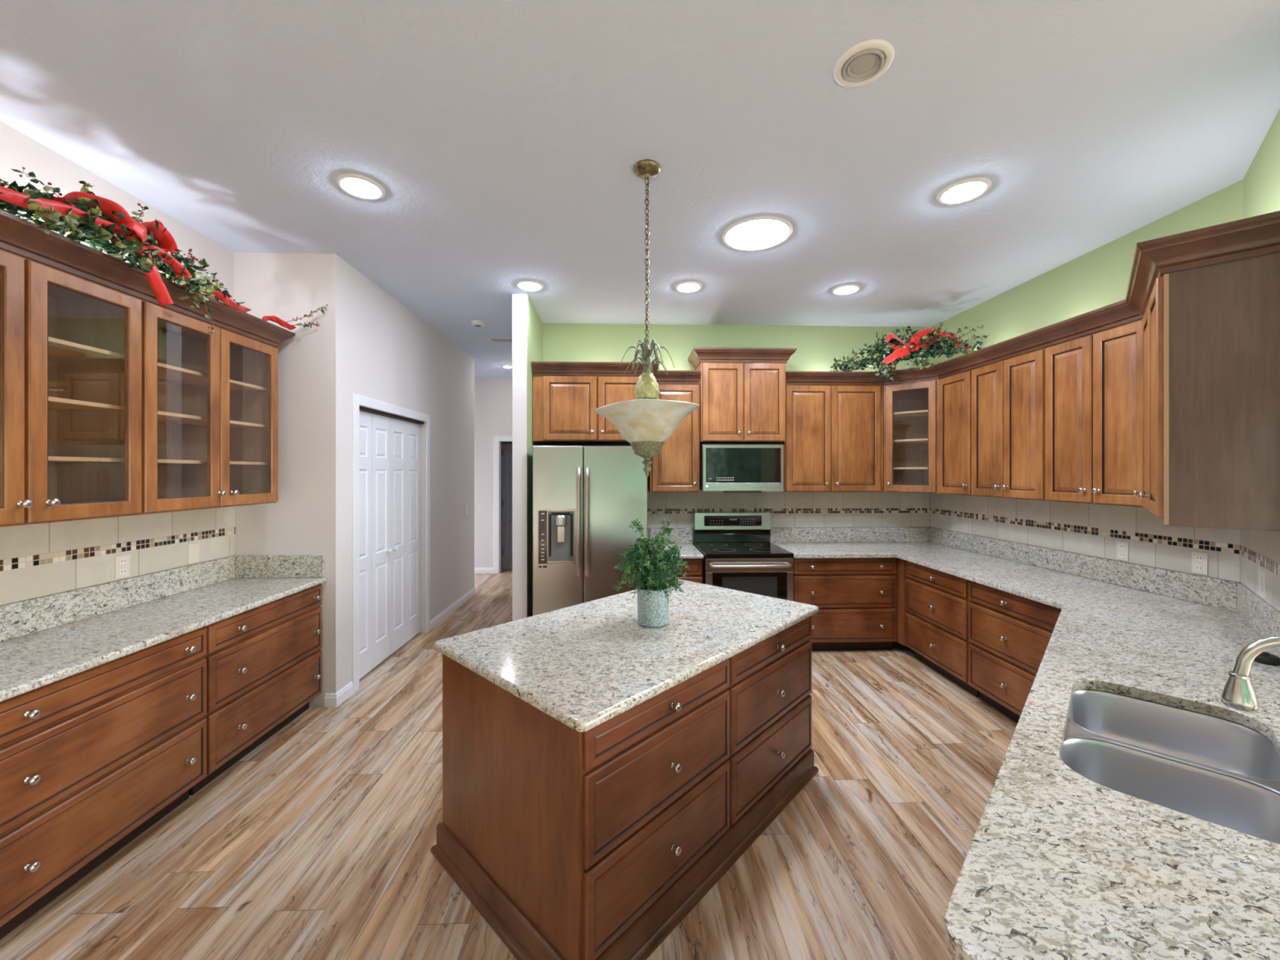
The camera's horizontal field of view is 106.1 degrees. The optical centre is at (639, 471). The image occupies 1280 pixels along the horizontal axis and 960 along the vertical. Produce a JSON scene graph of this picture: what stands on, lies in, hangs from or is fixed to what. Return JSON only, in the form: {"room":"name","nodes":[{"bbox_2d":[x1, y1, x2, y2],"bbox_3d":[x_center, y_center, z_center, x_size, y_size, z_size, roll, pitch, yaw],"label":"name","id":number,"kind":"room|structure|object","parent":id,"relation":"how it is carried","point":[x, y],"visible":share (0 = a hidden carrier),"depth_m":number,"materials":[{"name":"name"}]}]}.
{"room":"kitchen","nodes":[
{"label":"kitchen","id":0,"kind":"room"},
{"bbox_2d":[0,120,233,605],"bbox_3d":[-2.784,0.058,-0.212,0.120,3.190,7.160,0,0,-2],"label":"wall","id":1,"kind":"structure","parent":0,"point":[18,151],"depth_m":2.42,"materials":[{"name":"beige paint"}]},
{"bbox_2d":[0,248,142,527],"bbox_3d":[-2.583,-0.326,1.881,0.432,1.067,0.919,0,0,-2],"label":"upper cabinet","id":2,"kind":"object","parent":1,"relation":"attached to","point":[71,344],"visible":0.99,"depth_m":2.27,"materials":[{"name":"brown wood"}]},
{"bbox_2d":[48,336,124,358],"bbox_3d":[-2.627,-0.557,1.880,0.316,0.018,0.873,0,0,-2],"label":"shelf","id":3,"kind":"object","parent":2,"relation":"attached to","point":[57,348],"depth_m":2.20,"materials":[{"name":"brown wood"}]},
{"bbox_2d":[48,396,124,410],"bbox_3d":[-2.627,-0.307,1.880,0.316,0.018,0.873,0,0,-2],"label":"shelf","id":4,"kind":"object","parent":2,"relation":"attached to","point":[54,403],"depth_m":2.20,"materials":[{"name":"brown wood"}]},
{"bbox_2d":[48,456,124,462],"bbox_3d":[-2.627,-0.057,1.880,0.316,0.018,0.873,0,0,-2],"label":"shelf","id":5,"kind":"object","parent":2,"relation":"attached to","point":[51,459],"depth_m":2.20,"materials":[{"name":"brown wood"}]},
{"bbox_2d":[0,208,295,347],"bbox_3d":[-2.576,-0.905,2.343,0.426,0.116,1.994,0,0,-2],"label":"crown molding","id":6,"kind":"structure","parent":2,"relation":"on","point":[20,236],"depth_m":2.18,"materials":[{"name":"brown wood"}]},
{"bbox_2d":[0,167,328,334],"bbox_3d":[-2.394,-1.009,2.459,0.345,0.537,1.844,0,0,4],"label":"garland","id":7,"kind":"object","parent":6,"relation":"on","point":[75,215],"visible":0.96,"depth_m":2.17,"materials":[{"name":"green plant"}]},
{"bbox_2d":[0,506,235,604],"bbox_3d":[-2.804,0.394,2.413,0.012,0.375,1.908,0,0,-2],"label":"tile backsplash","id":8,"kind":"structure","parent":1,"relation":"attached to","point":[39,559],"depth_m":2.49,"materials":[{"name":"tile"}]},
{"bbox_2d":[115,554,129,578],"bbox_3d":[-2.803,0.513,2.609,0.008,0.120,0.075,0,0,-2],"label":"outlet","id":9,"kind":"object","parent":8,"relation":"attached to","point":[122,562],"visible":1,"depth_m":2.60,"materials":[{"name":"beige plastic"}]},
{"bbox_2d":[187,542,199,564],"bbox_3d":[-2.818,0.513,3.039,0.006,0.120,0.075,0,0,-2],"label":"blank plate","id":10,"kind":"object","parent":8,"relation":"attached to","point":[193,548],"visible":1,"depth_m":3.03,"materials":[{"name":"beige plastic"}]},
{"bbox_2d":[139,297,278,514],"bbox_3d":[-2.613,-0.326,2.802,0.432,1.067,0.919,0,0,-2],"label":"upper cabinet","id":11,"kind":"object","parent":1,"relation":"attached to","point":[210,402],"visible":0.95,"depth_m":2.90,"materials":[{"name":"brown wood"}]},
{"bbox_2d":[157,362,266,391],"bbox_3d":[-2.657,-0.557,2.800,0.316,0.018,0.873,0,0,-2],"label":"shelf","id":12,"kind":"object","parent":11,"relation":"attached to","point":[167,374],"depth_m":2.87,"materials":[{"name":"brown wood"}]},
{"bbox_2d":[157,410,266,427],"bbox_3d":[-2.657,-0.307,2.800,0.316,0.018,0.873,0,0,-2],"label":"shelf","id":13,"kind":"object","parent":11,"relation":"attached to","point":[164,418],"depth_m":2.87,"materials":[{"name":"brown wood"}]},
{"bbox_2d":[157,459,266,464],"bbox_3d":[-2.657,-0.057,2.800,0.316,0.018,0.873,0,0,-2],"label":"shelf","id":14,"kind":"object","parent":11,"relation":"attached to","point":[159,461],"depth_m":2.92,"materials":[{"name":"brown wood"}]},
{"bbox_2d":[233,252,344,706],"bbox_3d":[-2.554,0.058,3.428,0.820,3.190,0.100,0,0,-2],"label":"wall","id":15,"kind":"structure","parent":0,"point":[307,517],"depth_m":3.38,"materials":[{"name":"beige paint"}]},
{"bbox_2d":[344,260,471,686],"bbox_3d":[-2.245,0.058,4.959,0.100,3.190,2.940,0,0,-2],"label":"wall","id":16,"kind":"structure","parent":0,"point":[393,356],"depth_m":4.93,"materials":[{"name":"beige paint"}]},
{"bbox_2d":[324,680,353,707],"bbox_3d":[-2.174,1.605,3.481,0.084,0.095,0.209,0,0,-2],"label":"baseboard","id":17,"kind":"structure","parent":16,"relation":"attached to","point":[331,700],"depth_m":3.41,"materials":[{"name":"white wood"}]},
{"bbox_2d":[359,410,420,679],"bbox_3d":[-2.226,0.574,4.294,0.072,2.122,1.253,0,0,-2],"label":"door","id":18,"kind":"structure","parent":16,"relation":"in","point":[389,448],"depth_m":4.23,"materials":[{"name":"white wood"}]},
{"bbox_2d":[351,393,430,693],"bbox_3d":[-2.165,0.533,4.298,0.016,2.240,1.415,0,0,-2],"label":"trim","id":19,"kind":"structure","parent":16,"relation":"attached to","point":[357,400],"depth_m":3.63,"materials":[{"name":"white wood"}]},
{"bbox_2d":[359,405,423,424],"bbox_3d":[-2.228,-0.500,4.296,0.070,0.021,1.265,0,0,-2],"label":"door track","id":20,"kind":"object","parent":16,"relation":"attached to","point":[361,408],"depth_m":4.21,"materials":[{"name":"black metal"}]},
{"bbox_2d":[430,586,475,630],"bbox_3d":[-2.214,1.605,5.770,0.014,0.095,1.520,0,0,-2],"label":"baseboard","id":21,"kind":"structure","parent":16,"relation":"attached to","point":[447,611],"depth_m":5.61,"materials":[{"name":"white wood"}]},
{"bbox_2d":[464,505,467,515],"bbox_3d":[-2.231,0.493,6.180,0.009,0.120,0.120,0,0,-2],"label":"light switch","id":22,"kind":"object","parent":16,"relation":"attached to","point":[466,506],"visible":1,"depth_m":6.18,"materials":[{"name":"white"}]},
{"bbox_2d":[471,356,474,588],"bbox_3d":[-3.479,0.058,6.439,2.470,3.190,0.100,0,0,-2],"label":"wall","id":23,"kind":"structure","parent":0,"point":[473,358],"depth_m":6.47,"materials":[{"name":"beige paint"}]},
{"bbox_2d":[474,377,512,573],"bbox_3d":[-2.932,0.058,7.888,3.660,3.190,0.120,0,0,-2],"label":"wall","id":24,"kind":"structure","parent":0,"point":[493,397],"depth_m":7.84,"materials":[{"name":"beige paint"}]},
{"bbox_2d":[474,567,493,573],"bbox_3d":[-3.519,1.605,7.801,2.280,0.095,0.014,0,0,-2],"label":"baseboard","id":25,"kind":"structure","parent":24,"relation":"attached to","point":[477,570],"depth_m":7.83,"materials":[{"name":"white wood"}]},
{"bbox_2d":[493,435,512,573],"bbox_3d":[-1.828,0.533,7.856,1.105,2.240,0.016,0,0,-2],"label":"trim","id":26,"kind":"structure","parent":24,"relation":"attached to","point":[496,438],"depth_m":7.83,"materials":[{"name":"white wood"}]},
{"bbox_2d":[501,443,512,571],"bbox_3d":[-2.080,0.582,8.338,0.101,2.118,0.874,0,0,26],"label":"door","id":27,"kind":"structure","parent":24,"relation":"in","point":[506,448],"depth_m":8.07,"materials":[{"name":"grey paint"}]},
{"bbox_2d":[501,441,512,444],"bbox_3d":[-1.937,0.058,8.661,2.500,3.190,1.360,0,0,-2],"label":"wall","id":28,"kind":"structure","parent":0,"point":[508,442],"depth_m":9.22,"materials":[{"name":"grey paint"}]},
{"bbox_2d":[0,568,1017,959],"bbox_3d":[0.306,1.703,2.862,10.000,0.100,13.500,0,0,-2],"label":"floor","id":29,"kind":"structure","parent":0,"point":[316,843],"depth_m":2.11,"materials":[{"name":"brown wood"}]},
{"bbox_2d":[0,626,206,939],"bbox_3d":[-2.468,1.216,2.009,0.646,0.874,0.868,0,0,-2],"label":"base cabinet","id":30,"kind":"object","parent":29,"relation":"on","point":[91,759],"visible":0.99,"depth_m":1.92,"materials":[{"name":"brown wood"}]},
{"bbox_2d":[0,555,326,702],"bbox_3d":[-2.492,0.679,2.449,0.640,0.192,1.860,0,0,-2],"label":"countertop","id":31,"kind":"structure","parent":30,"relation":"on","point":[45,640],"depth_m":2.42,"materials":[{"name":"grey stone"}]},
{"bbox_2d":[188,584,321,795],"bbox_3d":[-2.498,1.216,2.909,0.646,0.874,0.930,0,0,-2],"label":"base cabinet","id":32,"kind":"object","parent":29,"relation":"on","point":[264,663],"visible":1,"depth_m":2.80,"materials":[{"name":"brown wood"}]},
{"bbox_2d":[533,445,647,615],"bbox_3d":[-0.437,0.716,4.478,0.978,1.875,0.900,0,0,-2],"label":"refrigerator","id":33,"kind":"object","parent":29,"relation":"on","point":[586,499],"visible":0.77,"depth_m":4.10,"materials":[{"name":"silver metal"}]},
{"bbox_2d":[430,616,818,959],"bbox_3d":[0.045,1.214,2.371,1.020,0.877,1.711,0,0,43],"label":"kitchen island","id":34,"kind":"object","parent":29,"relation":"on","point":[596,843],"visible":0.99,"depth_m":1.75,"materials":[{"name":"brown wood"}]},
{"bbox_2d":[434,579,818,732],"bbox_3d":[0.043,0.757,2.380,1.012,0.036,1.708,0,0,43],"label":"island countertop","id":35,"kind":"structure","parent":34,"relation":"on","point":[584,665],"depth_m":2.05,"materials":[{"name":"grey stone"}]},
{"bbox_2d":[612,516,688,626],"bbox_3d":[0.051,0.477,2.350,0.375,0.519,0.388,0,0,6],"label":"potted plant","id":36,"kind":"object","parent":35,"relation":"on","point":[653,568],"visible":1,"depth_m":2.29,"materials":[{"name":"plant"}]},
{"bbox_2d":[649,547,702,583],"bbox_3d":[0.334,1.216,4.647,0.446,0.874,0.716,0,0,-2],"label":"base cabinet","id":37,"kind":"object","parent":29,"relation":"on","point":[695,571],"visible":0.04,"depth_m":4.33,"materials":[{"name":"brown wood"}]},
{"bbox_2d":[648,528,703,559],"bbox_3d":[0.334,0.679,4.648,0.450,0.192,0.730,0,0,-2],"label":"countertop","id":38,"kind":"structure","parent":37,"relation":"on","point":[683,537],"depth_m":4.99,"materials":[{"name":"grey stone"}]},
{"bbox_2d":[693,511,793,600],"bbox_3d":[0.966,1.016,4.611,0.792,1.214,0.807,0,0,-2],"label":"range","id":39,"kind":"object","parent":29,"relation":"on","point":[737,549],"visible":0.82,"depth_m":4.29,"materials":[{"name":"silver metal"}]},
{"bbox_2d":[693,542,791,555],"bbox_3d":[0.965,0.737,4.654,0.792,0.020,0.680,0,0,-2],"label":"cooktop","id":40,"kind":"object","parent":39,"relation":"in","point":[704,548],"depth_m":4.59,"materials":[{"name":"black glass"}]},
{"bbox_2d":[705,558,793,600],"bbox_3d":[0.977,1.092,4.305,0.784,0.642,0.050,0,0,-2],"label":"oven","id":41,"kind":"object","parent":39,"relation":"in","point":[778,583],"depth_m":4.28,"materials":[{"name":"silver"}]},
{"bbox_2d":[793,557,897,650],"bbox_3d":[1.861,1.216,4.698,0.975,0.874,0.716,0,0,-2],"label":"base cabinet","id":42,"kind":"object","parent":29,"relation":"on","point":[855,599],"visible":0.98,"depth_m":4.38,"materials":[{"name":"brown wood"}]},
{"bbox_2d":[897,557,979,697],"bbox_3d":[2.713,1.216,3.991,0.756,0.874,0.922,0,0,-2],"label":"base cabinet","id":43,"kind":"object","parent":29,"relation":"on","point":[937,602],"depth_m":3.87,"materials":[{"name":"brown wood"}]},
{"bbox_2d":[968,580,1061,722],"bbox_3d":[2.742,1.216,3.137,0.756,0.874,0.782,0,0,-2],"label":"base cabinet","id":44,"kind":"object","parent":29,"relation":"on","point":[1010,634],"visible":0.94,"depth_m":3.16,"materials":[{"name":"brown wood"}]},
{"bbox_3d":[1.553,1.216,1.385,0.716,0.874,2.309,0,0,45],"label":"cabinet","id":45,"kind":"object","parent":29,"relation":"on","visible":0},
{"bbox_2d":[770,527,1279,959],"bbox_3d":[2.036,0.679,2.673,2.268,0.192,5.176,0,0,11],"label":"countertop","id":46,"kind":"structure","parent":45,"relation":"on","point":[1060,864],"depth_m":1.08,"materials":[{"name":"beige stone"}]},
{"bbox_2d":[1060,689,1279,844],"bbox_3d":[1.460,0.874,1.325,0.485,0.201,0.855,0,0,45],"label":"sink","id":47,"kind":"object","parent":46,"relation":"in","point":[1218,771],"visible":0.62,"depth_m":1.39,"materials":[{"name":"silver metal"}]},
{"bbox_2d":[1221,635,1279,712],"bbox_3d":[1.613,0.571,1.171,0.138,0.336,0.240,0,0,-17],"label":"faucet","id":48,"kind":"object","parent":46,"relation":"on","point":[1238,693],"visible":1,"depth_m":1.23,"materials":[{"name":"silver metal"}]},
{"bbox_2d":[1253,651,1279,665],"bbox_3d":[2.430,0.719,1.871,0.076,0.039,0.076,0,0,-2],"label":"stopper","id":49,"kind":"object","parent":46,"relation":"on","point":[1264,657],"visible":0.73,"depth_m":1.85,"materials":[{"name":"black rubber"}]},
{"bbox_2d":[512,293,542,621],"bbox_3d":[-1.101,0.058,6.022,0.127,3.190,3.730,0,0,-2],"label":"wall","id":50,"kind":"structure","parent":0,"point":[519,300],"depth_m":4.16,"materials":[{"name":"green paint"}]},
{"bbox_2d":[0,0,1279,377],"bbox_3d":[0.306,-1.587,2.862,10.000,0.100,13.500,0,0,-2],"label":"ceiling","id":51,"kind":"structure","parent":0,"point":[504,140],"depth_m":2.15,"materials":[{"name":"white paint"}]},
{"bbox_2d":[335,173,385,199],"bbox_3d":[-1.504,-1.524,2.595,0.236,0.026,0.236,0,0,-2],"label":"recessed light","id":52,"kind":"object","parent":51,"relation":"in","point":[359,186],"visible":1,"depth_m":2.56,"materials":[{"name":"white"}]},
{"bbox_2d":[471,320,484,326],"bbox_3d":[-1.659,-1.516,4.928,0.130,0.041,0.130,0,0,-2],"label":"smoke detector","id":53,"kind":"object","parent":51,"relation":"attached to","point":[474,322],"visible":1,"depth_m":4.89,"materials":[{"name":"white plastic"}]},
{"bbox_2d":[487,337,512,342],"bbox_3d":[-1.600,-1.532,5.590,0.300,0.009,0.160,0,0,-2],"label":"ceiling vent","id":54,"kind":"object","parent":51,"relation":"in","point":[491,340],"visible":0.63,"depth_m":5.57,"materials":[{"name":"white plastic"}]},
{"bbox_2d":[502,364,512,368],"bbox_3d":[-1.922,-1.524,6.990,0.170,0.026,0.170,0,0,-2],"label":"recessed light","id":55,"kind":"object","parent":51,"relation":"in","point":[503,366],"visible":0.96,"depth_m":6.95,"materials":[{"name":"white"}]},
{"bbox_2d":[515,280,544,291],"bbox_3d":[-0.907,-1.524,3.965,0.236,0.026,0.236,0,0,-2],"label":"recessed light","id":56,"kind":"object","parent":51,"relation":"in","point":[525,285],"visible":1,"depth_m":3.93,"materials":[{"name":"white"}]},
{"bbox_2d":[594,159,699,476],"bbox_3d":[0.036,-0.756,2.433,0.538,1.562,0.525,0,0,-16],"label":"pendant lamp","id":57,"kind":"object","parent":51,"relation":"hanging from","point":[647,421],"visible":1,"depth_m":2.36,"materials":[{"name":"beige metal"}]},
{"bbox_2d":[674,280,702,293],"bbox_3d":[0.404,-1.524,3.993,0.236,0.026,0.236,0,0,-2],"label":"recessed light","id":58,"kind":"object","parent":51,"relation":"in","point":[688,286],"visible":1,"depth_m":3.95,"materials":[{"name":"white"}]},
{"bbox_2d":[722,216,792,250],"bbox_3d":[0.756,-1.520,3.112,0.444,0.034,0.444,0,0,-2],"label":"recessed light","id":59,"kind":"object","parent":51,"relation":"attached to","point":[758,233],"visible":1,"depth_m":3.05,"materials":[{"name":"white glass"}]},
{"bbox_2d":[831,284,861,294],"bbox_3d":[1.733,-1.524,4.048,0.236,0.026,0.236,0,0,-2],"label":"recessed light","id":60,"kind":"object","parent":51,"relation":"in","point":[846,289],"visible":1,"depth_m":4.01,"materials":[{"name":"white glass"}]},
{"bbox_2d":[833,39,894,87],"bbox_3d":[0.841,-1.530,1.814,0.210,0.014,0.210,0,0,-2],"label":"ceiling speaker","id":61,"kind":"object","parent":51,"relation":"attached to","point":[866,61],"visible":1,"depth_m":1.80,"materials":[{"name":"white plastic"}]},
{"bbox_2d":[936,177,991,204],"bbox_3d":[1.770,-1.524,2.636,0.250,0.026,0.250,0,0,-2],"label":"recessed light","id":62,"kind":"object","parent":51,"relation":"in","point":[968,189],"visible":1,"depth_m":2.60,"materials":[{"name":"white"}]},
{"bbox_2d":[542,323,930,547],"bbox_3d":[1.097,0.058,5.099,4.205,3.190,0.120,0,0,-2],"label":"wall","id":63,"kind":"structure","parent":0,"point":[817,347],"depth_m":5.03,"materials":[{"name":"green paint"}]},
{"bbox_2d":[533,375,639,444],"bbox_3d":[-0.445,-0.587,4.665,1.082,0.610,0.626,0,0,-2],"label":"upper cabinet","id":64,"kind":"object","parent":63,"relation":"attached to","point":[564,406],"visible":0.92,"depth_m":4.39,"materials":[{"name":"brown wood"}]},
{"bbox_2d":[531,361,701,383],"bbox_3d":[-0.202,-0.924,4.660,1.568,0.135,0.632,0,0,-2],"label":"crown molding","id":65,"kind":"structure","parent":64,"relation":"attached to","point":[539,368],"depth_m":4.38,"materials":[{"name":"brown wood"}]},
{"bbox_2d":[648,383,699,492],"bbox_3d":[0.335,-0.335,4.818,0.484,1.065,0.382,0,0,-2],"label":"upper cabinet","id":66,"kind":"object","parent":63,"relation":"attached to","point":[676,468],"visible":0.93,"depth_m":4.67,"materials":[{"name":"brown wood"}]},
{"bbox_2d":[695,362,786,444],"bbox_3d":[0.996,-0.682,4.815,0.828,0.780,0.432,0,0,-2],"label":"upper cabinet","id":67,"kind":"object","parent":63,"relation":"attached to","point":[740,402],"visible":1,"depth_m":4.64,"materials":[{"name":"brown wood"}]},
{"bbox_2d":[699,444,783,493],"bbox_3d":[0.981,-0.036,4.799,0.782,0.467,0.432,0,0,-2],"label":"microwave","id":68,"kind":"object","parent":67,"relation":"attached to","point":[725,468],"visible":0.99,"depth_m":4.60,"materials":[{"name":"silver metal"}]},
{"bbox_2d":[687,346,796,369],"bbox_3d":[0.996,-1.120,4.795,0.988,0.122,0.440,0,0,-2],"label":"crown molding","id":69,"kind":"structure","parent":67,"relation":"attached to","point":[698,355],"depth_m":4.62,"materials":[{"name":"brown wood"}]},
{"bbox_2d":[647,486,929,528],"bbox_3d":[1.572,0.367,5.048,2.995,0.428,0.012,0,0,-2],"label":"tile backsplash","id":70,"kind":"structure","parent":63,"relation":"attached to","point":[787,509],"depth_m":5.05,"materials":[{"name":"tile"}]},
{"bbox_2d":[776,384,883,492],"bbox_3d":[1.905,-0.335,4.870,0.986,1.065,0.382,0,0,-2],"label":"upper cabinet","id":71,"kind":"object","parent":63,"relation":"attached to","point":[834,442],"visible":0.97,"depth_m":4.72,"materials":[{"name":"brown wood"}]},
{"bbox_2d":[786,299,1143,385],"bbox_3d":[2.485,-0.915,3.932,0.993,0.116,2.491,0,0,-33],"label":"crown molding","id":72,"kind":"structure","parent":71,"relation":"attached to","point":[1120,313],"depth_m":3.69,"materials":[{"name":"brown wood"}]},
{"bbox_2d":[883,378,939,493],"bbox_3d":[2.750,-0.335,4.759,0.698,1.065,0.662,0,0,1],"label":"upper cabinet","id":73,"kind":"object","parent":63,"relation":"attached to","point":[910,409],"visible":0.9,"depth_m":4.78,"materials":[{"name":"brown wood"}]},
{"bbox_2d":[830,321,989,382],"bbox_3d":[2.463,-1.134,4.554,1.320,0.554,0.571,0,0,29],"label":"garland","id":74,"kind":"object","parent":73,"relation":"on","point":[914,346],"visible":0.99,"depth_m":4.48,"materials":[{"name":"green plant"}]},
{"bbox_2d":[893,409,928,417],"bbox_3d":[2.749,-0.577,4.771,0.754,0.018,0.405,0,0,43],"label":"shelf","id":75,"kind":"object","parent":73,"relation":"attached to","point":[923,413],"depth_m":4.74,"materials":[{"name":"brown wood"}]},
{"bbox_2d":[893,438,928,443],"bbox_3d":[2.749,-0.307,4.771,0.754,0.018,0.405,0,0,43],"label":"shelf","id":76,"kind":"object","parent":73,"relation":"attached to","point":[902,440],"depth_m":4.72,"materials":[{"name":"brown wood"}]},
{"bbox_2d":[893,466,928,469],"bbox_3d":[2.749,-0.037,4.771,0.754,0.018,0.405,0,0,43],"label":"shelf","id":77,"kind":"object","parent":73,"relation":"attached to","point":[894,468],"depth_m":4.63,"materials":[{"name":"brown wood"}]},
{"bbox_2d":[930,179,1243,583],"bbox_3d":[3.183,0.058,3.817,0.120,3.190,2.580,0,0,-2],"label":"wall","id":78,"kind":"structure","parent":0,"point":[1098,278],"depth_m":3.44,"materials":[{"name":"green paint"}]},
{"bbox_2d":[938,368,973,495],"bbox_3d":[2.904,-0.335,4.219,0.402,1.065,0.424,0,0,-2],"label":"upper cabinet","id":79,"kind":"object","parent":78,"relation":"attached to","point":[954,390],"visible":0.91,"depth_m":4.18,"materials":[{"name":"brown wood"}]},
{"bbox_2d":[971,346,1046,500],"bbox_3d":[2.922,-0.335,3.658,0.402,1.065,0.695,0,0,-2],"label":"upper cabinet","id":80,"kind":"object","parent":78,"relation":"attached to","point":[1008,395],"visible":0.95,"depth_m":3.60,"materials":[{"name":"brown wood"}]},
{"bbox_2d":[929,493,1240,582],"bbox_3d":[3.116,0.394,3.816,0.012,0.375,2.573,0,0,-2],"label":"tile backsplash","id":81,"kind":"structure","parent":78,"relation":"attached to","point":[1086,529],"depth_m":3.33,"materials":[{"name":"tile"}]},
{"bbox_2d":[1115,541,1128,560],"bbox_3d":[3.131,0.513,3.125,0.008,0.120,0.075,0,0,-2],"label":"outlet","id":82,"kind":"object","parent":81,"relation":"attached to","point":[1122,548],"visible":1,"depth_m":3.12,"materials":[{"name":"beige plastic"}]},
{"bbox_2d":[1191,551,1208,575],"bbox_3d":[3.145,0.513,2.705,0.008,0.120,0.075,0,0,-2],"label":"outlet","id":83,"kind":"object","parent":81,"relation":"attached to","point":[1199,560],"visible":1,"depth_m":2.70,"materials":[{"name":"beige plastic"}]},
{"bbox_2d":[1044,318,1143,507],"bbox_3d":[2.945,-0.335,2.973,0.402,1.065,0.672,0,0,-2],"label":"upper cabinet","id":84,"kind":"object","parent":78,"relation":"attached to","point":[1093,382],"visible":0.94,"depth_m":2.93,"materials":[{"name":"brown wood"}]},
{"bbox_2d":[1243,109,1279,218],"bbox_3d":[2.742,0.058,1.986,0.120,3.190,1.537,0,0,43],"label":"wall","id":85,"kind":"structure","parent":0,"point":[1261,181],"depth_m":2.20,"materials":[{"name":"green paint"}]},
{"bbox_2d":[1133,252,1279,531],"bbox_3d":[2.598,-0.310,2.214,0.430,1.070,0.833,0,0,43],"label":"upper cabinet","id":86,"kind":"object","parent":85,"relation":"attached to","point":[1211,334],"visible":1,"depth_m":1.93,"materials":[{"name":"brown wood"}]},
{"bbox_2d":[1124,210,1279,315],"bbox_3d":[2.555,-0.896,2.191,0.454,0.128,0.898,0,0,43],"label":"crown molding","id":87,"kind":"structure","parent":86,"relation":"attached to","point":[1258,235],"depth_m":1.93,"materials":[{"name":"brown wood"}]},
{"bbox_2d":[1240,529,1279,611],"bbox_3d":[2.666,0.394,2.002,0.012,0.375,1.430,0,0,43],"label":"tile backsplash","id":88,"kind":"structure","parent":85,"relation":"attached to","point":[1259,549],"depth_m":2.19,"materials":[{"name":"tile"}]},
{"bbox_2d":[1257,568,1265,599],"bbox_3d":[2.858,0.513,2.212,0.009,0.120,0.120,0,0,43],"label":"light switch","id":89,"kind":"object","parent":88,"relation":"attached to","point":[1261,575],"visible":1,"depth_m":2.20,"materials":[{"name":"white plastic"}]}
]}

